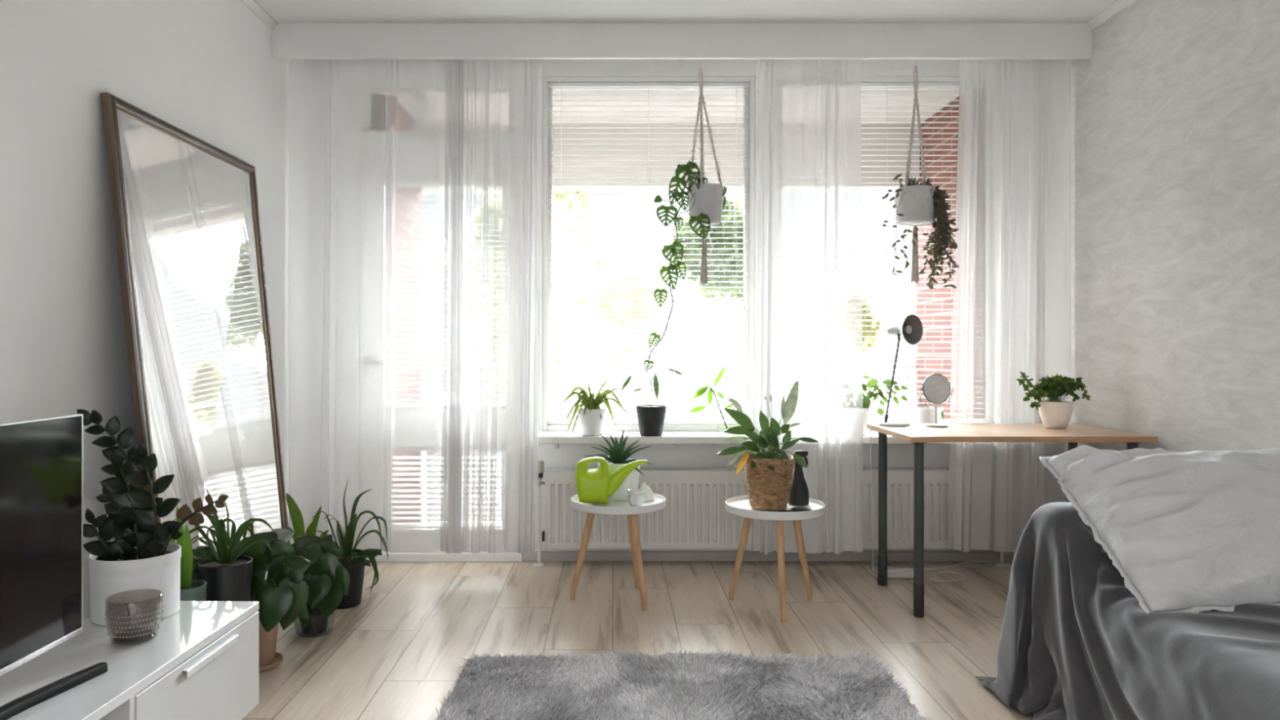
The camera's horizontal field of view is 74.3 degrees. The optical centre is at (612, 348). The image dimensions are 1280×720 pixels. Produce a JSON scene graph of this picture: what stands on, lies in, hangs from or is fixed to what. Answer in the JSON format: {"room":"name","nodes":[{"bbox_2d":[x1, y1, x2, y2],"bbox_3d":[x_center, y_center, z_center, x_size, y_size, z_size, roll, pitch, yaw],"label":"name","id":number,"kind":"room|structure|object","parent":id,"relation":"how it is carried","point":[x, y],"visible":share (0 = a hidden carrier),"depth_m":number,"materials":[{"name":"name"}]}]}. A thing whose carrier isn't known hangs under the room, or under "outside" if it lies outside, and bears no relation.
{"room":"studio apartment","nodes":[
{"label":"studio apartment","id":0,"kind":"room"},
{"bbox_2d":[0,0,288,619],"bbox_3d":[-1.619,-0.200,1.030,0.120,2.579,6.860,0,0,0],"label":"wall","id":1,"kind":"structure","parent":0,"point":[207,69],"depth_m":2.51,"materials":[{"name":"white paint"}]},
{"bbox_2d":[240,0,278,30],"bbox_3d":[-1.544,-1.473,0.730,0.030,0.032,6.260,0,0,0],"label":"trim","id":2,"kind":"structure","parent":1,"relation":"attached to","point":[252,5],"depth_m":3.70,"materials":[{"name":"white paint"}]},
{"bbox_2d":[241,560,1034,719],"bbox_3d":[0.318,1.130,0.970,3.994,0.080,6.980,0,0,0],"label":"floor","id":3,"kind":"structure","parent":0,"point":[395,654],"depth_m":3.33,"materials":[{"name":"brown wood"}]},
{"bbox_2d":[0,600,258,719],"bbox_3d":[-1.189,0.895,1.546,0.397,0.390,1.600,0,0,2],"label":"media console","id":4,"kind":"object","parent":3,"relation":"on","point":[202,663],"visible":0.96,"depth_m":1.96,"materials":[{"name":"white paint"}]},
{"bbox_2d":[0,413,107,719],"bbox_3d":[-1.181,0.424,1.469,0.171,0.552,0.900,0,0,0],"label":"television","id":5,"kind":"object","parent":4,"relation":"on","point":[42,458],"visible":1,"depth_m":1.77,"materials":[{"name":"black plastic"}]},
{"bbox_2d":[104,593,163,644],"bbox_3d":[-1.153,0.647,2.035,0.125,0.104,0.124,0,0,0],"label":"candle holder","id":6,"kind":"object","parent":4,"relation":"on","point":[135,635],"visible":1,"depth_m":2.02,"materials":[{"name":"grey"}]},
{"bbox_2d":[76,408,228,626],"bbox_3d":[-1.195,0.427,2.210,0.407,0.544,0.242,0,0,0],"label":"plant","id":7,"kind":"object","parent":4,"relation":"on","point":[136,566],"visible":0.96,"depth_m":2.15,"materials":[{"name":"green plant"}]},
{"bbox_2d":[170,505,206,600],"bbox_3d":[-1.272,0.781,2.522,0.108,0.615,0.111,0,0,-17],"label":"snake plant","id":8,"kind":"object","parent":3,"relation":"on","point":[191,589],"visible":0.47,"depth_m":2.51,"materials":[{"name":"green plant"}]},
{"bbox_2d":[100,92,289,579],"bbox_3d":[-1.436,0.152,3.072,0.225,1.858,1.044,0,0,0],"label":"leaning mirror","id":9,"kind":"object","parent":3,"relation":"on","point":[186,214],"visible":0.62,"depth_m":2.95,"materials":[{"name":"brown mirror"}]},
{"bbox_2d":[189,486,273,601],"bbox_3d":[-1.213,0.760,2.700,0.316,0.658,0.160,0,0,0],"label":"spider plant","id":10,"kind":"object","parent":3,"relation":"on","point":[228,576],"visible":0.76,"depth_m":2.68,"materials":[{"name":"green plant"}]},
{"bbox_2d":[232,528,312,672],"bbox_3d":[-1.163,0.858,2.866,0.317,0.462,0.209,0,0,15],"label":"plant","id":11,"kind":"object","parent":3,"relation":"on","point":[282,597],"visible":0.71,"depth_m":2.83,"materials":[{"name":"green plant"}]},
{"bbox_2d":[285,493,328,542],"bbox_3d":[-1.416,0.871,3.850,0.229,0.436,0.150,0,0,0],"label":"dracaena plant","id":12,"kind":"object","parent":3,"relation":"on","point":[296,517],"visible":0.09,"depth_m":3.84,"materials":[{"name":"green plant"}]},
{"bbox_2d":[291,533,350,637],"bbox_3d":[-1.127,0.904,3.173,0.282,0.370,0.233,0,0,43],"label":"plant","id":13,"kind":"object","parent":3,"relation":"on","point":[326,580],"visible":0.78,"depth_m":3.14,"materials":[{"name":"green plant"}]},
{"bbox_2d":[311,479,387,608],"bbox_3d":[-1.112,0.819,3.557,0.357,0.540,0.287,0,0,0],"label":"spider plant","id":14,"kind":"object","parent":3,"relation":"on","point":[353,560],"visible":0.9,"depth_m":3.57,"materials":[{"name":"green plant"}]},
{"bbox_2d":[569,493,666,609],"bbox_3d":[0.023,0.869,3.677,0.417,0.437,0.415,0,0,0],"label":"side table","id":15,"kind":"object","parent":3,"relation":"on","point":[612,508],"visible":0.73,"depth_m":3.57,"materials":[{"name":"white wood"}]},
{"bbox_2d":[574,456,647,504],"bbox_3d":[-0.007,0.561,3.600,0.309,0.203,0.124,0,0,0],"label":"watering can","id":16,"kind":"object","parent":15,"relation":"on","point":[595,486],"visible":1,"depth_m":3.56,"materials":[{"name":"green plastic"}]},
{"bbox_2d":[582,429,653,501],"bbox_3d":[0.022,0.510,3.742,0.312,0.309,0.235,0,0,0],"label":"agave plant","id":17,"kind":"object","parent":15,"relation":"on","point":[616,458],"visible":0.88,"depth_m":3.72,"materials":[{"name":"green plant"}]},
{"bbox_2d":[570,493,666,515],"bbox_3d":[0.024,0.667,3.677,0.415,0.034,0.415,0,0,0],"label":"tabletop","id":18,"kind":"object","parent":15,"relation":"on","point":[613,508],"depth_m":3.53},
{"bbox_2d":[626,488,648,506],"bbox_3d":[0.100,0.631,3.576,0.076,0.066,0.075,0,0,-39],"label":"mug","id":19,"kind":"object","parent":15,"relation":"on","point":[635,496],"visible":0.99,"depth_m":3.55,"materials":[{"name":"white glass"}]},
{"bbox_2d":[640,482,654,501],"bbox_3d":[0.147,0.624,3.705,0.070,0.080,0.050,0,0,5],"label":"figurine","id":20,"kind":"object","parent":15,"relation":"on","point":[644,486],"visible":0.68,"depth_m":3.69,"materials":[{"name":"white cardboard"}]},
{"bbox_2d":[433,648,925,719],"bbox_3d":[0.198,1.067,1.955,1.466,0.044,2.021,0,0,0],"label":"shaggy rug","id":21,"kind":"object","parent":3,"relation":"on","point":[607,686],"visible":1,"depth_m":2.65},
{"bbox_2d":[724,494,825,622],"bbox_3d":[0.684,0.869,3.565,0.415,0.437,0.415,0,0,0],"label":"side table","id":22,"kind":"object","parent":3,"relation":"on","point":[740,506],"visible":0.77,"depth_m":3.50,"materials":[{"name":"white wood"}]},
{"bbox_2d":[715,379,818,510],"bbox_3d":[0.632,0.397,3.522,0.422,0.534,0.221,0,0,0],"label":"potted plant","id":23,"kind":"object","parent":22,"relation":"on","point":[768,474],"visible":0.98,"depth_m":3.48,"materials":[{"name":"plant"}]},
{"bbox_2d":[728,397,742,413],"bbox_3d":[0.510,0.233,3.499,0.061,0.065,0.015,0,0,-6],"label":"flower","id":24,"kind":"object","parent":23,"relation":"on","point":[736,404],"depth_m":3.50,"materials":[{"name":"white plant"}]},
{"bbox_2d":[743,453,794,510],"bbox_3d":[0.650,0.555,3.525,0.217,0.217,0.217,0,0,0],"label":"basket","id":25,"kind":"object","parent":22,"relation":"on","point":[769,476],"depth_m":3.45,"materials":[{"name":"wicker"}]},
{"bbox_2d":[724,494,825,520],"bbox_3d":[0.684,0.667,3.565,0.415,0.034,0.415,0,0,0],"label":"tray","id":26,"kind":"object","parent":22,"relation":"on","point":[740,506],"depth_m":3.43,"materials":[{"name":"white metal"}]},
{"bbox_2d":[777,506,811,511],"bbox_3d":[0.736,0.652,3.425,0.133,0.021,0.046,0,0,0],"label":"pruning shears","id":27,"kind":"object","parent":22,"relation":"on","point":[799,508],"visible":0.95,"depth_m":3.41,"materials":[{"name":"black plastic"}]},
{"bbox_2d":[787,450,808,505],"bbox_3d":[0.795,0.550,3.615,0.089,0.228,0.089,0,0,0],"label":"spray bottle","id":28,"kind":"object","parent":22,"relation":"on","point":[798,495],"visible":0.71,"depth_m":3.59,"materials":[{"name":"black plastic"}]},
{"bbox_2d":[866,560,893,576],"bbox_3d":[1.302,1.066,4.140,0.099,0.047,0.283,0,0,7],"label":"power cable","id":29,"kind":"object","parent":3,"relation":"on","point":[877,561],"visible":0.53,"depth_m":4.13,"materials":[{"name":"white plastic"}]},
{"bbox_2d":[887,568,913,578],"bbox_3d":[1.365,1.067,4.020,0.145,0.043,0.048,0,0,0],"label":"power strip","id":30,"kind":"object","parent":3,"relation":"on","point":[892,573],"visible":0.88,"depth_m":4.00,"materials":[{"name":"white plastic"}]},
{"bbox_2d":[927,571,965,582],"bbox_3d":[1.589,1.086,4.018,0.220,0.007,0.135,0,0,-37],"label":"power cable","id":31,"kind":"object","parent":3,"relation":"on","point":[964,577],"visible":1,"depth_m":4.00,"materials":[{"name":"white plastic"}]},
{"bbox_2d":[924,560,1012,569],"bbox_3d":[1.741,1.079,4.187,0.682,0.020,0.161,0,0,-16],"label":"power cable","id":32,"kind":"object","parent":3,"relation":"on","point":[973,561],"visible":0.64,"depth_m":4.25,"materials":[{"name":"white plastic"}]},
{"bbox_2d":[995,551,1009,566],"bbox_3d":[1.962,0.880,4.250,0.066,0.420,0.066,0,0,0],"label":"pipe","id":33,"kind":"object","parent":3,"relation":"on","point":[1002,563],"visible":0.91,"depth_m":4.24,"materials":[{"name":"white metal"}]},
{"bbox_2d":[866,423,1157,617],"bbox_3d":[1.681,0.720,3.660,0.982,0.740,0.590,0,0,0],"label":"desk","id":34,"kind":"object","parent":3,"relation":"on","point":[918,434],"visible":0.8,"depth_m":3.48,"materials":[{"name":"brown wood"}]},
{"bbox_2d":[870,314,923,570],"bbox_3d":[1.295,0.442,3.867,0.225,1.197,0.159,0,0,29],"label":"desk lamp","id":35,"kind":"object","parent":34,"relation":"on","point":[911,329],"visible":1,"depth_m":3.86,"materials":[{"name":"grey metal"}]},
{"bbox_2d":[884,413,888,422],"bbox_3d":[1.250,0.321,3.860,0.020,0.044,0.015,0,0,0],"label":"socket","id":36,"kind":"object","parent":35,"relation":"attached to","point":[886,420],"depth_m":3.85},
{"bbox_2d":[919,373,953,427],"bbox_3d":[1.457,0.231,3.804,0.123,0.237,0.105,0,0,-40],"label":"vanity mirror","id":37,"kind":"object","parent":34,"relation":"on","point":[936,388],"visible":1,"depth_m":3.80,"materials":[{"name":"metal"}]},
{"bbox_2d":[924,423,947,427],"bbox_3d":[1.455,0.344,3.800,0.102,0.011,0.102,0,0,0],"label":"base","id":38,"kind":"object","parent":37,"relation":"attached to","point":[937,425],"depth_m":3.77,"materials":[{"name":"metal"}]},
{"bbox_2d":[1016,371,1090,428],"bbox_3d":[1.926,0.224,3.744,0.321,0.251,0.182,0,0,0],"label":"herb plant","id":39,"kind":"object","parent":34,"relation":"on","point":[1055,413],"visible":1,"depth_m":3.69,"materials":[{"name":"green plant"}]},
{"bbox_2d":[254,0,1119,22],"bbox_3d":[0.318,-1.539,0.970,3.994,0.100,6.980,0,0,0],"label":"ceiling","id":40,"kind":"structure","parent":0,"point":[282,11],"depth_m":3.71,"materials":[{"name":"white paint"}]},
{"bbox_2d":[271,22,1092,59],"bbox_3d":[0.318,-1.411,3.873,3.752,0.157,0.025,0,0,0],"label":"board","id":41,"kind":"object","parent":40,"relation":"attached to","point":[290,41],"visible":0.93,"depth_m":3.86,"materials":[{"name":"white paint"}]},
{"bbox_2d":[644,59,727,371],"bbox_3d":[0.351,-0.691,3.897,0.367,1.594,0.194,0,0,-25],"label":"hanging planter","id":42,"kind":"object","parent":40,"relation":"hanging from","point":[704,200],"visible":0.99,"depth_m":3.89,"materials":[{"name":"plant"}]},
{"bbox_2d":[882,59,959,288],"bbox_3d":[1.431,-0.878,3.931,0.353,1.221,0.198,0,0,13],"label":"hanging planter","id":43,"kind":"object","parent":40,"relation":"hanging from","point":[916,205],"visible":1,"depth_m":3.90,"materials":[{"name":"ceramic"}]},
{"bbox_3d":[0.318,-1.477,4.025,3.744,0.021,0.024,0,0,0],"label":"track","id":44,"kind":"object","parent":40,"relation":"attached to","visible":0},
{"bbox_2d":[288,59,542,553],"bbox_3d":[-0.939,-0.244,4.024,1.215,2.430,0.074,0,0,-1],"label":"sheer curtain","id":45,"kind":"object","parent":44,"relation":"hanging from","point":[415,186],"visible":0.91,"depth_m":4.02,"materials":[{"name":"white fabric"}]},
{"bbox_2d":[750,59,862,555],"bbox_3d":[0.925,-0.241,4.021,0.538,2.435,0.064,0,0,0],"label":"sheer curtain","id":46,"kind":"object","parent":44,"relation":"hanging from","point":[807,279],"visible":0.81,"depth_m":4.02,"materials":[{"name":"white fabric"}]},
{"bbox_2d":[946,59,1071,552],"bbox_3d":[1.889,-0.246,4.024,0.588,2.425,0.071,0,0,0],"label":"sheer curtain","id":47,"kind":"object","parent":44,"relation":"hanging from","point":[1011,305],"visible":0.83,"depth_m":4.02,"materials":[{"name":"white fabric"}]},
{"bbox_2d":[381,59,1016,552],"bbox_3d":[0.318,-0.200,4.400,3.754,2.579,0.120,0,0,0],"label":"wall","id":48,"kind":"structure","parent":0,"point":[661,455],"depth_m":4.34,"materials":[{"name":"white paint"}]},
{"bbox_2d":[365,552,522,562],"bbox_3d":[-1.011,1.068,4.324,1.096,0.044,0.029,0,0,0],"label":"threshold","id":49,"kind":"object","parent":48,"relation":"in","point":[392,557],"depth_m":4.31,"materials":[{"name":"white wood"}]},
{"bbox_2d":[369,549,518,551],"bbox_3d":[-0.903,0.010,4.370,0.852,2.070,0.139,0,0,0],"label":"door","id":50,"kind":"structure","parent":48,"relation":"in","point":[438,550],"depth_m":4.34,"materials":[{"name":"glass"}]},
{"bbox_2d":[555,444,559,448],"bbox_3d":[-0.275,0.477,4.242,0.023,0.029,0.187,0,0,0],"label":"bracket","id":51,"kind":"object","parent":48,"relation":"attached to","point":[557,446],"visible":0.48,"depth_m":4.15,"materials":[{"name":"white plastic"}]},
{"bbox_2d":[542,76,755,430],"bbox_3d":[0.185,-0.491,4.385,1.094,1.823,0.081,0,0,0],"label":"window","id":52,"kind":"structure","parent":48,"relation":"in","point":[547,308],"depth_m":4.34,"materials":[{"name":"white wood"}]},
{"bbox_2d":[547,82,749,424],"bbox_3d":[0.185,-0.492,4.364,1.040,1.767,0.037,0,0,0],"label":"blind","id":53,"kind":"object","parent":52,"relation":"attached to","point":[648,85],"visible":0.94,"depth_m":4.37,"materials":[{"name":"white plastic"}]},
{"bbox_2d":[671,444,676,448],"bbox_3d":[0.303,0.477,4.242,0.023,0.029,0.187,0,0,0],"label":"bracket","id":54,"kind":"object","parent":48,"relation":"attached to","point":[673,446],"visible":0.48,"depth_m":4.15,"materials":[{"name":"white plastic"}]},
{"bbox_2d":[538,431,949,444],"bbox_3d":[0.907,0.444,4.217,2.574,0.036,0.244,0,0,0],"label":"window sill","id":55,"kind":"structure","parent":48,"relation":"attached to","point":[544,437],"depth_m":4.09,"materials":[{"name":"white paint"}]},
{"bbox_2d":[560,380,629,435],"bbox_3d":[-0.090,0.289,4.151,0.343,0.283,0.178,0,0,0],"label":"spider plant","id":56,"kind":"object","parent":55,"relation":"on","point":[591,417],"visible":1,"depth_m":4.13,"materials":[{"name":"green plant"}]},
{"bbox_2d":[635,404,666,436],"bbox_3d":[0.189,0.352,4.150,0.153,0.146,0.153,0,0,0],"label":"pot","id":57,"kind":"object","parent":55,"relation":"on","point":[651,418],"depth_m":4.10,"materials":[{"name":"black plastic"}]},
{"bbox_2d":[620,368,683,436],"bbox_3d":[0.192,0.261,4.150,0.310,0.328,0.153,0,0,0],"label":"sapling","id":58,"kind":"object","parent":55,"relation":"on","point":[651,418],"visible":1,"depth_m":4.10,"materials":[{"name":"green plant"}]},
{"bbox_2d":[715,408,737,435],"bbox_3d":[0.569,0.361,4.170,0.121,0.128,0.121,0,0,0],"label":"glass vase","id":59,"kind":"object","parent":55,"relation":"on","point":[722,434],"visible":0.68,"depth_m":4.16,"materials":[{"name":"clear glass"}]},
{"bbox_2d":[688,365,733,428],"bbox_3d":[0.483,0.238,4.154,0.224,0.317,0.047,0,0,-4],"label":"leafy sprig","id":60,"kind":"object","parent":59,"relation":"in","point":[701,391],"visible":0.96,"depth_m":4.14,"materials":[{"name":"green plant"}]},
{"bbox_2d":[862,375,907,435],"bbox_3d":[1.243,0.278,4.168,0.406,0.294,0.132,0,0,16],"label":"ficus plant","id":61,"kind":"object","parent":55,"relation":"on","point":[872,383],"visible":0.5,"depth_m":4.14,"materials":[{"name":"green plant"}]},
{"bbox_2d":[912,386,944,423],"bbox_3d":[1.561,0.299,4.180,0.144,0.254,0.144,0,0,0],"label":"orchid pot","id":62,"kind":"object","parent":55,"relation":"on","point":[922,415],"visible":0.59,"depth_m":4.13,"materials":[{"name":"white ceramic"}]},
{"bbox_2d":[538,460,970,551],"bbox_3d":[0.769,0.787,4.244,2.332,0.449,0.108,0,0,0],"label":"radiator","id":63,"kind":"object","parent":48,"relation":"attached to","point":[695,516],"visible":0.49,"depth_m":4.21,"materials":[{"name":"white metal"}]},
{"bbox_2d":[532,485,545,566],"bbox_3d":[-0.371,0.889,4.250,0.066,0.401,0.066,0,0,0],"label":"pipe","id":64,"kind":"object","parent":63,"relation":"attached to","point":[539,563],"visible":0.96,"depth_m":4.24,"materials":[{"name":"white metal"}]},
{"bbox_2d":[545,467,948,471],"bbox_3d":[0.798,0.610,4.255,2.272,0.007,0.086,0,0,0],"label":"grille","id":65,"kind":"object","parent":63,"relation":"attached to","point":[548,469],"depth_m":4.23,"materials":[{"name":"white metal"}]},
{"bbox_2d":[522,551,1015,561],"bbox_3d":[0.860,1.065,4.332,2.643,0.050,0.015,0,0,0],"label":"baseboard","id":66,"kind":"structure","parent":48,"relation":"attached to","point":[548,556],"depth_m":4.32,"materials":[{"name":"white wood"}]},
{"bbox_2d":[860,76,959,430],"bbox_3d":[1.415,-0.491,4.385,1.168,1.823,0.081,0,0,0],"label":"window","id":67,"kind":"structure","parent":48,"relation":"in","point":[863,79],"depth_m":4.35,"materials":[{"name":"white wood"}]},
{"bbox_2d":[860,82,959,423],"bbox_3d":[1.415,-0.492,4.369,1.114,1.767,0.027,0,0,0],"label":"blind","id":68,"kind":"object","parent":67,"relation":"attached to","point":[886,85],"visible":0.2,"depth_m":4.37,"materials":[{"name":"white plastic"}]},
{"bbox_2d":[552,124,919,191],"bbox_3d":[0.352,-1.200,5.320,3.605,0.380,0.160,0,0,0],"label":"fascia","id":69,"kind":"object","parent":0,"point":[554,131],"depth_m":5.24,"materials":[{"name":"paint"}]},
{"bbox_2d":[552,89,959,124],"bbox_3d":[0.352,-1.490,4.931,3.605,0.200,0.939,0,0,0],"label":"ceiling","id":70,"kind":"structure","parent":0,"point":[554,91],"depth_m":4.81,"materials":[{"name":"paint"}]},
{"bbox_2d":[915,96,959,419],"bbox_3d":[2.030,-0.200,4.880,0.250,2.780,0.839,0,0,0],"label":"wall","id":71,"kind":"structure","parent":0,"point":[922,371],"depth_m":4.95,"materials":[{"name":"red brick"}]},
{"bbox_2d":[862,253,911,255],"bbox_3d":[1.427,-0.593,5.287,0.955,0.012,0.015,0,0,0],"label":"bar","id":72,"kind":"object","parent":71,"relation":"attached to","point":[862,253],"visible":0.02,"depth_m":5.28,"materials":[{"name":"white metal"}]},
{"bbox_2d":[1071,0,1279,452],"bbox_3d":[2.255,-0.200,1.030,0.120,2.579,6.860,0,0,0],"label":"wall","id":73,"kind":"structure","parent":0,"point":[1175,104],"depth_m":3.27,"materials":[{"name":"paint"}]},
{"bbox_2d":[1086,0,1137,30],"bbox_3d":[2.180,-1.473,0.730,0.030,0.032,6.260,0,0,0],"label":"trim","id":74,"kind":"structure","parent":73,"relation":"attached to","point":[1121,5],"depth_m":3.70,"materials":[{"name":"white paint"}]},
{"bbox_3d":[0.352,1.175,4.930,3.605,0.130,0.939,0,0,0],"label":"floor","id":75,"kind":"structure","parent":0,"visible":0},
{"bbox_2d":[552,363,915,420],"bbox_3d":[0.352,0.602,5.323,3.105,1.016,0.046,0,0,0],"label":"balcony railing","id":76,"kind":"object","parent":75,"relation":"on","point":[557,414],"visible":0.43,"depth_m":5.31,"materials":[{"name":"white metal"}]},
{"label":"outside","id":77,"kind":"structure","parent":0,"visible":0},
{"bbox_2d":[552,386,915,419],"bbox_3d":[0.000,4.190,47.880,120.000,0.200,84.240,0,0,0],"label":"ground","id":78,"kind":"structure","parent":77,"point":[623,396],"depth_m":67.96,"materials":[{"name":"white"}]},
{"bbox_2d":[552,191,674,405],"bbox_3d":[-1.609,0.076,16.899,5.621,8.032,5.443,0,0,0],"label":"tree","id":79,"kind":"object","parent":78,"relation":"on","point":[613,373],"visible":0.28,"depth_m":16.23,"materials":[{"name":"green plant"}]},
{"bbox_2d":[668,196,743,408],"bbox_3d":[1.655,0.961,11.970,1.644,6.260,1.425,0,0,-23],"label":"tree","id":80,"kind":"object","parent":78,"relation":"on","point":[726,307],"visible":0.42,"depth_m":11.65,"materials":[{"name":"green plant"}]},
{"bbox_2d":[862,289,882,351],"bbox_3d":[4.361,1.507,14.976,0.810,5.168,0.763,0,0,-39],"label":"tree","id":81,"kind":"object","parent":78,"relation":"on","point":[866,308],"visible":0.33,"depth_m":14.82,"materials":[{"name":"green plant"}]},
{"bbox_3d":[1.765,0.803,1.585,0.840,0.575,2.070,0,0,0],"label":"daybed","id":82,"kind":"object","parent":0,"visible":0},
{"bbox_2d":[975,502,1279,719],"bbox_3d":[1.684,0.765,1.892,0.998,0.621,1.754,0,0,0],"label":"throw blanket","id":83,"kind":"object","parent":82,"relation":"on","point":[1076,643],"visible":0.7,"depth_m":2.25,"materials":[{"name":"grey fabric"}]},
{"bbox_2d":[1039,444,1279,613],"bbox_3d":[1.739,0.483,2.376,0.853,0.382,0.534,0,0,0],"label":"pillow","id":84,"kind":"object","parent":83,"relation":"on","point":[1195,531],"visible":1,"depth_m":2.25,"materials":[{"name":"white fabric"}]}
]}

